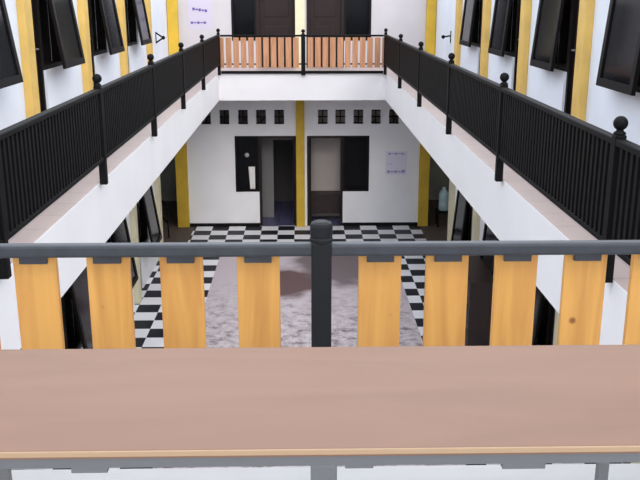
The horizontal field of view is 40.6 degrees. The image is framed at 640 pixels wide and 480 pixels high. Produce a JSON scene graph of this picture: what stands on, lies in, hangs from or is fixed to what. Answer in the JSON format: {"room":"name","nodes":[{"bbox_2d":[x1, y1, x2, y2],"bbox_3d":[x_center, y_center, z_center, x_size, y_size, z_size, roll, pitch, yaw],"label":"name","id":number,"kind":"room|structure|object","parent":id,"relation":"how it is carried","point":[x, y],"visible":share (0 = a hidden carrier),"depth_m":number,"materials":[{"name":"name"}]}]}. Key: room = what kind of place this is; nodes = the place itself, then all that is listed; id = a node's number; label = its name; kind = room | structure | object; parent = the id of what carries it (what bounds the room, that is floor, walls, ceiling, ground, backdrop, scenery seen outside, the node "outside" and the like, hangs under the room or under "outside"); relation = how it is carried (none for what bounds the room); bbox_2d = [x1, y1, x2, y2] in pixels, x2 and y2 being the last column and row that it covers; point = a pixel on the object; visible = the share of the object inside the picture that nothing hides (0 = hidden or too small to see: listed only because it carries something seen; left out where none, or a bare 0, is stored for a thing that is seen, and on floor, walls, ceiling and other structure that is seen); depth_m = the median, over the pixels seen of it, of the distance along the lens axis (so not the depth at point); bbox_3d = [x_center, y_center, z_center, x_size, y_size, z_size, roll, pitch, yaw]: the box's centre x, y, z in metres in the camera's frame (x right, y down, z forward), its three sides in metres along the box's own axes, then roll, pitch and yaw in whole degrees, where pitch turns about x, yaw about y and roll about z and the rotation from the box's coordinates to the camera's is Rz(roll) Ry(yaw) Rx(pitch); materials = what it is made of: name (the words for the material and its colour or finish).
{"room":"courtyard balcony","nodes":[
{"label":"courtyard balcony","id":0,"kind":"room"},
{"bbox_2d":[0,0,168,469],"bbox_3d":[-3.400,-0.633,10.629,0.180,6.350,20.900,0,16,-1],"label":"wall","id":1,"kind":"structure","parent":0,"point":[62,85],"depth_m":11.98,"materials":[{"name":"white paint"}]},
{"bbox_2d":[0,0,23,88],"bbox_3d":[-3.224,-2.189,8.169,0.413,1.506,0.960,0,16,-1],"label":"window","id":2,"kind":"structure","parent":1,"relation":"in","point":[10,70],"depth_m":8.55,"materials":[{"name":"brown paint"}]},
{"bbox_2d":[16,0,40,117],"bbox_3d":[-3.253,-2.332,9.573,0.090,2.503,0.250,0,16,-1],"label":"fascia beam","id":3,"kind":"structure","parent":1,"relation":"attached to","point":[24,9],"depth_m":9.59,"materials":[{"name":"yellow paint"}]},
{"bbox_2d":[31,0,46,111],"bbox_3d":[-3.401,-2.329,10.048,0.134,2.240,0.640,0,16,-1],"label":"door","id":4,"kind":"structure","parent":1,"relation":"in","point":[34,3],"depth_m":10.35,"materials":[{"name":"brown paint"}]},
{"bbox_2d":[38,0,85,69],"bbox_3d":[-3.276,-2.900,10.701,0.413,1.506,0.960,0,16,-1],"label":"window","id":5,"kind":"structure","parent":1,"relation":"in","point":[66,45],"depth_m":10.82,"materials":[{"name":"brown paint"}]},
{"bbox_2d":[61,296,66,348],"bbox_3d":[-3.401,1.367,11.086,0.134,2.228,0.640,0,16,-1],"label":"door","id":6,"kind":"structure","parent":1,"relation":"in","point":[63,317],"depth_m":11.30,"materials":[{"name":"brown paint"}]},
{"bbox_2d":[63,266,92,348],"bbox_3d":[-3.276,0.802,11.741,0.413,1.506,0.960,0,16,-1],"label":"window","id":7,"kind":"structure","parent":1,"relation":"in","point":[79,292],"depth_m":11.62,"materials":[{"name":"brown paint"}]},
{"bbox_2d":[77,0,92,92],"bbox_3d":[-3.306,-3.043,12.104,0.090,2.503,0.250,0,16,-1],"label":"fascia beam","id":8,"kind":"structure","parent":1,"relation":"attached to","point":[82,5],"depth_m":12.13,"materials":[{"name":"yellow paint"}]},
{"bbox_2d":[87,0,94,84],"bbox_3d":[-3.454,-3.040,12.580,0.134,2.240,0.640,0,16,-1],"label":"door","id":9,"kind":"structure","parent":1,"relation":"in","point":[89,8],"depth_m":12.87,"materials":[{"name":"brown paint"}]},
{"bbox_2d":[90,0,124,55],"bbox_3d":[-3.329,-3.611,13.232,0.413,1.506,0.960,0,16,-1],"label":"window","id":10,"kind":"structure","parent":1,"relation":"in","point":[107,20],"depth_m":13.47,"materials":[{"name":"brown paint"}]},
{"bbox_2d":[116,0,128,76],"bbox_3d":[-3.359,-3.754,14.636,0.090,2.503,0.250,0,16,-1],"label":"fascia beam","id":11,"kind":"structure","parent":1,"relation":"attached to","point":[120,4],"depth_m":14.67,"materials":[{"name":"yellow paint"}]},
{"bbox_2d":[111,217,138,288],"bbox_3d":[-3.329,0.091,14.272,0.413,1.506,0.960,0,16,-1],"label":"window","id":12,"kind":"structure","parent":1,"relation":"in","point":[121,234],"depth_m":14.54,"materials":[{"name":"brown paint"}]},
{"bbox_2d":[125,8,128,67],"bbox_3d":[-3.506,-3.751,15.111,0.134,2.240,0.640,0,16,-1],"label":"door","id":13,"kind":"structure","parent":1,"relation":"in","point":[125,8],"depth_m":15.46,"materials":[{"name":"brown paint"}]},
{"bbox_2d":[129,204,141,303],"bbox_3d":[-3.359,-0.626,15.514,0.090,3.671,0.250,0,16,-1],"label":"fascia beam","id":14,"kind":"structure","parent":1,"relation":"attached to","point":[133,213],"depth_m":15.68,"materials":[{"name":"beige paint"}]},
{"bbox_2d":[125,0,151,45],"bbox_3d":[-3.382,-4.322,15.764,0.413,1.506,0.960,0,16,-1],"label":"window","id":15,"kind":"structure","parent":1,"relation":"in","point":[137,12],"depth_m":16.08,"materials":[{"name":"brown paint"}]},
{"bbox_2d":[137,212,141,288],"bbox_3d":[-3.506,-0.055,16.149,0.134,2.228,0.640,0,16,-1],"label":"door","id":16,"kind":"structure","parent":1,"relation":"in","point":[137,212],"depth_m":16.53,"materials":[{"name":"brown paint"}]},
{"bbox_2d":[144,0,153,64],"bbox_3d":[-3.411,-4.463,17.157,0.090,2.503,0.250,0,16,-1],"label":"fascia beam","id":17,"kind":"structure","parent":1,"relation":"attached to","point":[149,47],"depth_m":17.19,"materials":[{"name":"yellow paint"}]},
{"bbox_2d":[137,185,161,242],"bbox_3d":[-3.382,-0.621,16.804,0.413,1.506,0.960,0,16,-1],"label":"window","id":18,"kind":"structure","parent":1,"relation":"in","point":[147,205],"depth_m":17.04,"materials":[{"name":"brown paint"}]},
{"bbox_2d":[154,175,163,260],"bbox_3d":[-3.413,-1.356,18.113,0.090,3.671,0.250,0,16,-1],"label":"fascia beam","id":19,"kind":"structure","parent":1,"relation":"attached to","point":[157,184],"depth_m":18.17,"materials":[{"name":"beige paint"}]},
{"bbox_2d":[155,32,164,43],"bbox_3d":[-3.378,-4.281,18.311,0.200,0.240,0.080,0,16,-1],"label":"wall bracket","id":20,"kind":"object","parent":1,"relation":"attached to","point":[162,37],"visible":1,"depth_m":18.29,"materials":[{"name":"black metal"}]},
{"bbox_2d":[39,0,140,345],"bbox_3d":[-4.638,-0.613,10.557,2.300,6.350,21.000,0,16,-1],"label":"wall","id":21,"kind":"structure","parent":0,"point":[43,8],"depth_m":13.14,"materials":[{"name":"grey"}]},
{"bbox_2d":[160,156,176,200],"bbox_3d":[-4.941,-2.122,20.858,2.950,3.685,5.500,0,16,-1],"label":"wall","id":22,"kind":"structure","parent":0,"point":[168,175],"depth_m":23.78,"materials":[{"name":"grey paint"}]},
{"bbox_2d":[202,111,292,216],"bbox_3d":[-1.937,-2.177,21.726,2.890,3.280,0.080,0,16,-1],"label":"wall","id":23,"kind":"structure","parent":0,"point":[266,143],"depth_m":21.74,"materials":[{"name":"grey paint"}]},
{"bbox_2d":[273,140,293,200],"bbox_3d":[-0.444,-2.375,22.284,6.100,3.400,2.600,0,16,-1],"label":"wall","id":24,"kind":"structure","parent":0,"point":[282,149],"depth_m":23.65,"materials":[{"name":"grey"}]},
{"bbox_2d":[178,0,426,225],"bbox_3d":[-0.416,-3.419,20.547,6.100,6.350,0.180,0,16,-1],"label":"wall","id":25,"kind":"structure","parent":0,"point":[213,196],"depth_m":20.72,"materials":[{"name":"white paint"}]},
{"bbox_2d":[166,0,178,54],"bbox_3d":[-3.382,-5.216,19.835,0.240,2.505,0.100,0,16,-1],"label":"fascia beam","id":26,"kind":"structure","parent":25,"relation":"attached to","point":[172,5],"depth_m":19.87,"materials":[{"name":"yellow paint"}]},
{"bbox_2d":[175,142,189,226],"bbox_3d":[-3.332,-2.088,20.714,0.280,3.673,0.100,0,16,-1],"label":"fascia beam","id":27,"kind":"structure","parent":25,"relation":"attached to","point":[181,167],"depth_m":20.89,"materials":[{"name":"yellow paint"}]},
{"bbox_2d":[188,0,211,28],"bbox_3d":[-2.763,-5.412,19.841,0.540,1.120,0.006,0,16,-1],"label":"notice","id":28,"kind":"object","parent":25,"relation":"attached to","point":[199,11],"visible":1,"depth_m":19.90,"materials":[{"name":"grey paper"}]},
{"bbox_2d":[220,110,228,123],"bbox_3d":[-2.275,-2.938,20.628,0.230,0.340,0.030,0,16,-1],"label":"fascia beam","id":29,"kind":"structure","parent":25,"relation":"attached to","point":[224,116],"depth_m":20.61,"materials":[{"name":"brown paint"}]},
{"bbox_2d":[190,223,259,226],"bbox_3d":[-2.333,-0.374,21.258,1.720,0.078,0.020,0,16,-1],"label":"baseboard","id":30,"kind":"structure","parent":25,"relation":"attached to","point":[191,224],"depth_m":21.25,"materials":[{"name":"brown paint"}]},
{"bbox_2d":[238,110,247,123],"bbox_3d":[-1.835,-2.940,20.636,0.230,0.340,0.030,0,16,-1],"label":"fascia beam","id":31,"kind":"structure","parent":25,"relation":"attached to","point":[243,116],"depth_m":20.62,"materials":[{"name":"brown paint"}]},
{"bbox_2d":[231,0,255,40],"bbox_3d":[-1.760,-5.432,19.948,0.570,1.620,0.190,0,16,-1],"label":"window","id":32,"kind":"structure","parent":25,"relation":"in","point":[243,12],"depth_m":20.01,"materials":[{"name":"black glass"}]},
{"bbox_2d":[235,136,258,191],"bbox_3d":[-1.760,-1.855,20.953,0.570,1.360,0.190,0,16,-1],"label":"window","id":33,"kind":"structure","parent":25,"relation":"in","point":[243,144],"depth_m":20.91,"materials":[{"name":"brown paint"}]},
{"bbox_2d":[248,167,254,188],"bbox_3d":[-1.648,-1.504,20.941,0.160,0.550,0.036,0,16,-1],"label":"towel","id":34,"kind":"object","parent":33,"relation":"hanging from","point":[251,169],"visible":1,"depth_m":20.93,"materials":[{"name":"white fabric"}]},
{"bbox_2d":[256,110,265,123],"bbox_3d":[-1.405,-2.943,20.644,0.230,0.340,0.030,0,16,-1],"label":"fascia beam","id":35,"kind":"structure","parent":25,"relation":"attached to","point":[261,116],"depth_m":20.63,"materials":[{"name":"brown paint"}]},
{"bbox_2d":[256,0,294,66],"bbox_3d":[-1.011,-5.140,20.054,0.930,2.240,0.175,0,16,-1],"label":"door","id":36,"kind":"structure","parent":25,"relation":"in","point":[273,17],"depth_m":20.05,"materials":[{"name":"paint"}]},
{"bbox_2d":[258,136,296,225],"bbox_3d":[-1.018,-1.553,21.466,0.930,2.220,0.955,0,16,-1],"label":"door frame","id":37,"kind":"structure","parent":25,"relation":"in","point":[259,137],"depth_m":21.01,"materials":[{"name":"paint"}]},
{"bbox_2d":[274,110,283,123],"bbox_3d":[-0.975,-2.945,20.653,0.230,0.340,0.030,0,16,-1],"label":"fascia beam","id":38,"kind":"structure","parent":25,"relation":"attached to","point":[279,116],"depth_m":20.64,"materials":[{"name":"brown paint"}]},
{"bbox_2d":[295,0,304,67],"bbox_3d":[-0.463,-5.232,19.891,0.220,2.505,0.100,0,16,-1],"label":"fascia beam","id":39,"kind":"structure","parent":25,"relation":"attached to","point":[299,4],"depth_m":19.89,"materials":[{"name":"beige paint"}]},
{"bbox_2d":[296,100,304,226],"bbox_3d":[-0.473,-2.104,20.770,0.200,3.673,0.100,0,16,-1],"label":"fascia beam","id":40,"kind":"structure","parent":25,"relation":"attached to","point":[300,159],"depth_m":20.80,"materials":[{"name":"yellow paint"}]},
{"bbox_2d":[318,110,327,123],"bbox_3d":[0.065,-2.950,20.673,0.230,0.340,0.030,0,16,-1],"label":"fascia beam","id":41,"kind":"structure","parent":25,"relation":"attached to","point":[322,116],"depth_m":20.66,"materials":[{"name":"brown paint"}]},
{"bbox_2d":[306,0,343,67],"bbox_3d":[0.119,-5.146,20.076,0.870,2.240,0.175,0,16,-1],"label":"door","id":42,"kind":"structure","parent":25,"relation":"in","point":[323,17],"depth_m":20.07,"materials":[{"name":"paint"}]},
{"bbox_2d":[336,110,344,123],"bbox_3d":[0.484,-2.953,20.681,0.230,0.340,0.030,0,16,-1],"label":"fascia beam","id":43,"kind":"structure","parent":25,"relation":"attached to","point":[340,116],"depth_m":20.67,"materials":[{"name":"brown paint"}]},
{"bbox_2d":[343,136,368,190],"bbox_3d":[0.869,-1.870,21.004,0.630,1.360,0.190,0,16,-1],"label":"window","id":44,"kind":"structure","parent":25,"relation":"in","point":[355,148],"depth_m":20.99,"materials":[{"name":"black glass"}]},
{"bbox_2d":[344,0,371,40],"bbox_3d":[0.869,-5.446,19.999,0.630,1.620,0.190,0,16,-1],"label":"window","id":45,"kind":"structure","parent":25,"relation":"in","point":[357,13],"depth_m":20.06,"materials":[{"name":"black glass"}]},
{"bbox_2d":[354,110,362,123],"bbox_3d":[0.914,-2.955,20.689,0.230,0.340,0.030,0,16,-1],"label":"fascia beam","id":46,"kind":"structure","parent":25,"relation":"attached to","point":[358,116],"depth_m":20.68,"materials":[{"name":"brown paint"}]},
{"bbox_2d":[371,110,380,123],"bbox_3d":[1.334,-2.957,20.697,0.230,0.340,0.030,0,16,-1],"label":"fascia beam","id":47,"kind":"structure","parent":25,"relation":"attached to","point":[375,116],"depth_m":20.69,"materials":[{"name":"brown paint"}]},
{"bbox_2d":[343,222,417,225],"bbox_3d":[1.481,-0.395,21.332,1.850,0.078,0.020,0,16,-1],"label":"baseboard","id":48,"kind":"structure","parent":25,"relation":"attached to","point":[354,223],"depth_m":21.32,"materials":[{"name":"brown paint"}]},
{"bbox_2d":[389,110,398,123],"bbox_3d":[1.764,-2.960,20.706,0.230,0.340,0.030,0,16,-1],"label":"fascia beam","id":49,"kind":"structure","parent":25,"relation":"attached to","point":[393,116],"depth_m":20.70,"materials":[{"name":"brown paint"}]},
{"bbox_2d":[385,151,406,174],"bbox_3d":[1.846,-1.861,20.935,0.520,0.580,0.006,0,16,-1],"label":"notice","id":50,"kind":"object","parent":25,"relation":"attached to","point":[396,161],"visible":1,"depth_m":20.94,"materials":[{"name":"white paper"}]},
{"bbox_2d":[418,143,429,225],"bbox_3d":[2.527,-2.120,20.828,0.240,3.673,0.100,0,16,-1],"label":"fascia beam","id":51,"kind":"structure","parent":25,"relation":"attached to","point":[424,160],"depth_m":21.01,"materials":[{"name":"yellow paint"}]},
{"bbox_2d":[425,0,436,54],"bbox_3d":[2.567,-5.248,19.950,0.220,2.505,0.100,0,16,-1],"label":"fascia beam","id":52,"kind":"structure","parent":25,"relation":"attached to","point":[431,6],"depth_m":19.99,"materials":[{"name":"yellow paint"}]},
{"bbox_2d":[45,200,560,469],"bbox_3d":[-0.215,2.431,11.795,12.000,0.220,25.400,0,16,-1],"label":"floor","id":53,"kind":"structure","parent":0,"point":[221,304],"depth_m":16.93,"materials":[{"name":"tile"}]},
{"bbox_2d":[161,199,169,237],"bbox_3d":[-4.234,-1.047,20.811,0.048,1.623,2.133,-13,21,-39],"label":"stair railing","id":54,"kind":"object","parent":53,"relation":"on","point":[162,201],"visible":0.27,"depth_m":20.16,"materials":[{"name":"black metal"}]},
{"bbox_2d":[311,191,339,220],"bbox_3d":[0.233,-0.861,21.850,1.000,0.680,0.480,0,16,-1],"label":"desk","id":55,"kind":"object","parent":53,"relation":"on","point":[321,201],"visible":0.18,"depth_m":21.63,"materials":[{"name":"brown wood"}]},
{"bbox_2d":[435,208,447,226],"bbox_3d":[3.036,-0.548,21.311,0.360,0.392,0.360,0,16,-1],"label":"stand","id":56,"kind":"object","parent":53,"relation":"on","point":[437,211],"visible":0.59,"depth_m":21.21,"materials":[{"name":"brown paint"}]},
{"bbox_2d":[439,187,448,210],"bbox_3d":[3.036,-1.011,21.181,0.250,0.570,0.250,0,16,-1],"label":"water jug","id":57,"kind":"object","parent":56,"relation":"on","point":[444,194],"visible":0.94,"depth_m":21.09,"materials":[{"name":"teal plastic"}]},
{"bbox_2d":[465,255,492,345],"bbox_3d":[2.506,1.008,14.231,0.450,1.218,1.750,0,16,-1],"label":"door","id":58,"kind":"structure","parent":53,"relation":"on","point":[480,278],"depth_m":13.41,"materials":[{"name":"brown wood"}]},
{"bbox_2d":[465,327,467,345],"bbox_3d":[2.498,1.534,14.378,0.425,0.030,1.690,0,16,-1],"label":"window pane","id":59,"kind":"object","parent":58,"relation":"attached to","point":[466,330],"depth_m":14.20,"materials":[{"name":"grey glass"}]},
{"bbox_2d":[466,303,468,328],"bbox_3d":[2.498,1.158,14.273,0.425,0.030,1.690,0,16,-1],"label":"window pane","id":60,"kind":"object","parent":58,"relation":"attached to","point":[467,307],"depth_m":14.04,"materials":[{"name":"grey glass"}]},
{"bbox_2d":[467,282,469,304],"bbox_3d":[2.498,0.773,14.165,0.425,0.030,1.690,0,16,-1],"label":"window pane","id":61,"kind":"object","parent":58,"relation":"attached to","point":[468,287],"depth_m":13.86,"materials":[{"name":"grey glass"}]},
{"bbox_2d":[8,67,639,479],"bbox_3d":[-0.219,-1.335,10.945,11.400,0.160,25.000,0,16,-1],"label":"floor","id":62,"kind":"structure","parent":0,"point":[551,471],"depth_m":3.05,"materials":[{"name":"white paint"}]},
{"bbox_2d":[0,74,218,349],"bbox_3d":[-2.107,-1.131,10.994,0.144,0.571,16.420,0,16,-1],"label":"fascia beam","id":63,"kind":"structure","parent":62,"relation":"attached to","point":[99,213],"depth_m":8.24,"materials":[{"name":"white paint"}]},
{"bbox_2d":[0,28,220,278],"bbox_3d":[-1.998,-1.818,10.642,0.082,0.975,16.311,0,16,-1],"label":"balcony railing","id":64,"kind":"object","parent":62,"relation":"attached to","point":[43,155],"visible":1,"depth_m":6.93,"materials":[{"name":"black metal"}]},
{"bbox_2d":[220,29,383,74],"bbox_3d":[-0.361,-4.031,18.576,3.630,0.965,0.095,0,16,-1],"label":"balcony railing","id":65,"kind":"object","parent":62,"relation":"attached to","point":[228,63],"visible":0.98,"depth_m":18.54,"materials":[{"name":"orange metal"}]},
{"bbox_2d":[218,74,385,100],"bbox_3d":[-0.383,-3.341,18.863,3.632,0.571,0.144,0,16,-1],"label":"fascia beam","id":66,"kind":"structure","parent":62,"relation":"attached to","point":[231,86],"depth_m":18.79,"materials":[{"name":"white paint"}]},
{"bbox_2d":[0,345,639,479],"bbox_3d":[-0.033,0.699,2.014,1.955,0.755,0.509,0,16,-1],"label":"table","id":67,"kind":"object","parent":62,"relation":"on","point":[322,409],"visible":1,"depth_m":1.85,"materials":[{"name":"brown laminate"}]},
{"bbox_2d":[311,466,336,479],"bbox_3d":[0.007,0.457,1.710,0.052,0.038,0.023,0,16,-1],"label":"table leg","id":68,"kind":"object","parent":67,"relation":"attached to","point":[317,472],"depth_m":1.70,"materials":[{"name":"grey metal"}]},
{"bbox_2d":[0,219,639,349],"bbox_3d":[-0.051,0.395,2.752,3.640,0.941,0.078,0,16,-1],"label":"balcony railing","id":69,"kind":"object","parent":62,"relation":"on","point":[35,265],"visible":0.59,"depth_m":2.70,"materials":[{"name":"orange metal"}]},
{"bbox_2d":[386,75,626,344],"bbox_3d":[1.668,-1.151,11.067,0.144,0.571,16.420,0,16,-1],"label":"fascia beam","id":70,"kind":"structure","parent":62,"relation":"attached to","point":[508,215],"depth_m":8.12,"materials":[{"name":"white paint"}]},
{"bbox_2d":[383,28,639,282],"bbox_3d":[1.565,-1.838,10.711,0.082,0.975,16.311,0,16,-1],"label":"balcony railing","id":71,"kind":"object","parent":62,"relation":"attached to","point":[591,173],"visible":0.99,"depth_m":6.36,"materials":[{"name":"black metal"}]},
{"bbox_2d":[311,111,397,215],"bbox_3d":[1.041,-2.197,21.835,2.950,3.300,0.080,0,16,-1],"label":"wall","id":72,"kind":"structure","parent":0,"point":[325,152],"depth_m":21.82,"materials":[{"name":"white paint"}]},
{"bbox_2d":[307,136,342,224],"bbox_3d":[0.111,-1.559,21.488,0.870,2.220,0.955,0,16,-1],"label":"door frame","id":73,"kind":"structure","parent":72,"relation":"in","point":[308,137],"depth_m":21.03,"materials":[{"name":"paint"}]},
{"bbox_2d":[429,155,448,199],"bbox_3d":[4.114,-2.090,20.744,2.950,3.685,6.100,0,16,-1],"label":"wall","id":74,"kind":"structure","parent":0,"point":[438,179],"depth_m":23.92,"materials":[{"name":"grey paint"}]},
{"bbox_2d":[435,0,639,463],"bbox_3d":[2.979,-0.668,10.752,0.180,6.350,20.900,0,16,-1],"label":"wall","id":75,"kind":"structure","parent":0,"point":[604,105],"depth_m":10.77,"materials":[{"name":"white paint"}]},
{"bbox_2d":[441,31,450,42],"bbox_3d":[2.629,-4.235,18.033,0.200,0.240,0.080,0,16,-1],"label":"wall bracket","id":76,"kind":"object","parent":75,"relation":"attached to","point":[442,36],"visible":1,"depth_m":18.02,"materials":[{"name":"black metal"}]},
{"bbox_2d":[447,179,455,240],"bbox_3d":[2.708,-1.227,17.654,0.090,3.671,0.250,0,16,-1],"label":"fascia beam","id":77,"kind":"structure","parent":75,"relation":"attached to","point":[451,205],"depth_m":17.73,"materials":[{"name":"beige paint"}]},
{"bbox_2d":[454,0,462,65],"bbox_3d":[2.706,-4.382,16.871,0.090,2.503,0.250,0,16,-1],"label":"fascia beam","id":78,"kind":"structure","parent":75,"relation":"attached to","point":[459,3],"depth_m":16.87,"materials":[{"name":"yellow paint"}]},
{"bbox_2d":[451,190,471,240],"bbox_3d":[2.771,-0.539,16.518,0.336,1.504,0.960,0,16,-1],"label":"window","id":79,"kind":"structure","parent":75,"relation":"in","point":[460,230],"depth_m":16.66,"materials":[{"name":"black glass"}]},
{"bbox_2d":[459,0,481,46],"bbox_3d":[2.771,-4.241,15.479,0.336,1.504,0.960,0,16,-1],"label":"window","id":80,"kind":"structure","parent":75,"relation":"in","point":[470,19],"depth_m":15.69,"materials":[{"name":"brown paint"}]},
{"bbox_2d":[471,208,479,240],"bbox_3d":[2.758,-0.546,15.228,0.090,3.671,0.250,0,16,-1],"label":"fascia beam","id":81,"kind":"structure","parent":75,"relation":"attached to","point":[475,217],"depth_m":15.21,"materials":[{"name":"beige paint"}]},
{"bbox_2d":[479,0,482,71],"bbox_3d":[2.887,-3.672,14.831,0.134,2.240,0.640,0,16,-1],"label":"door","id":82,"kind":"structure","parent":75,"relation":"in","point":[482,0],"depth_m":15.19,"materials":[{"name":"brown paint"}]},
{"bbox_2d":[479,0,490,77],"bbox_3d":[2.758,-3.674,14.350,0.090,2.503,0.250,0,16,-1],"label":"fascia beam","id":83,"kind":"structure","parent":75,"relation":"attached to","point":[486,12],"depth_m":14.35,"materials":[{"name":"yellow paint"}]},
{"bbox_2d":[480,223,498,274],"bbox_3d":[2.823,0.164,14.016,0.336,1.504,0.960,0,16,-1],"label":"window","id":84,"kind":"structure","parent":75,"relation":"in","point":[488,235],"depth_m":14.02,"materials":[{"name":"brown paint"}]},
{"bbox_2d":[488,0,517,56],"bbox_3d":[2.823,-3.538,12.976,0.336,1.504,0.960,0,16,-1],"label":"window","id":85,"kind":"structure","parent":75,"relation":"in","point":[500,35],"depth_m":13.08,"materials":[{"name":"brown paint"}]},
{"bbox_2d":[513,0,520,90],"bbox_3d":[2.939,-2.970,12.328,0.134,2.240,0.640,0,16,-1],"label":"door","id":86,"kind":"structure","parent":75,"relation":"in","point":[519,1],"depth_m":12.64,"materials":[{"name":"brown paint"}]},
{"bbox_2d":[516,0,531,94],"bbox_3d":[2.811,-2.971,11.847,0.090,2.503,0.250,0,16,-1],"label":"fascia beam","id":87,"kind":"structure","parent":75,"relation":"attached to","point":[526,5],"depth_m":11.86,"materials":[{"name":"yellow paint"}]},
{"bbox_2d":[532,286,548,344],"bbox_3d":[2.875,0.867,11.513,0.336,1.504,0.960,0,16,-1],"label":"window","id":88,"kind":"structure","parent":75,"relation":"in","point":[539,297],"depth_m":11.11,"materials":[{"name":"black glass"}]},
{"bbox_2d":[546,302,554,344],"bbox_3d":[2.992,1.429,10.863,0.134,2.228,0.640,0,16,-1],"label":"door","id":89,"kind":"structure","parent":75,"relation":"in","point":[551,317],"depth_m":11.04,"materials":[{"name":"brown paint"}]},
{"bbox_2d":[530,0,571,71],"bbox_3d":[2.875,-2.835,10.473,0.336,1.504,0.960,0,16,-1],"label":"window","id":90,"kind":"structure","parent":75,"relation":"in","point":[544,55],"depth_m":10.49,"materials":[{"name":"brown paint"}]},
{"bbox_2d":[553,310,558,344],"bbox_3d":[2.863,0.860,10.223,0.090,3.671,0.250,0,16,-1],"label":"fascia beam","id":91,"kind":"structure","parent":75,"relation":"attached to","point":[556,312],"depth_m":10.34,"materials":[{"name":"beige paint"}]},
{"bbox_2d":[564,0,579,114],"bbox_3d":[2.992,-2.267,9.825,0.134,2.240,0.640,0,16,-1],"label":"door","id":92,"kind":"structure","parent":75,"relation":"in","point":[575,3],"depth_m":10.13,"materials":[{"name":"brown paint"}]},
{"bbox_2d":[571,0,594,120],"bbox_3d":[2.863,-2.268,9.344,0.090,2.503,0.250,0,16,-1],"label":"fascia beam","id":93,"kind":"structure","parent":75,"relation":"attached to","point":[586,7],"depth_m":9.36,"materials":[{"name":"yellow paint"}]},
{"bbox_2d":[596,0,639,95],"bbox_3d":[2.927,-2.132,7.971,0.336,1.504,0.960,0,16,-1],"label":"window","id":94,"kind":"structure","parent":75,"relation":"in","point":[619,64],"depth_m":8.06,"materials":[{"name":"brown paint"}]},
{"bbox_2d":[469,0,639,344],"bbox_3d":[4.220,-0.661,10.728,2.300,6.350,21.000,0,16,-1],"label":"wall","id":95,"kind":"structure","parent":0,"point":[564,30],"depth_m":12.90,"materials":[{"name":"grey"}]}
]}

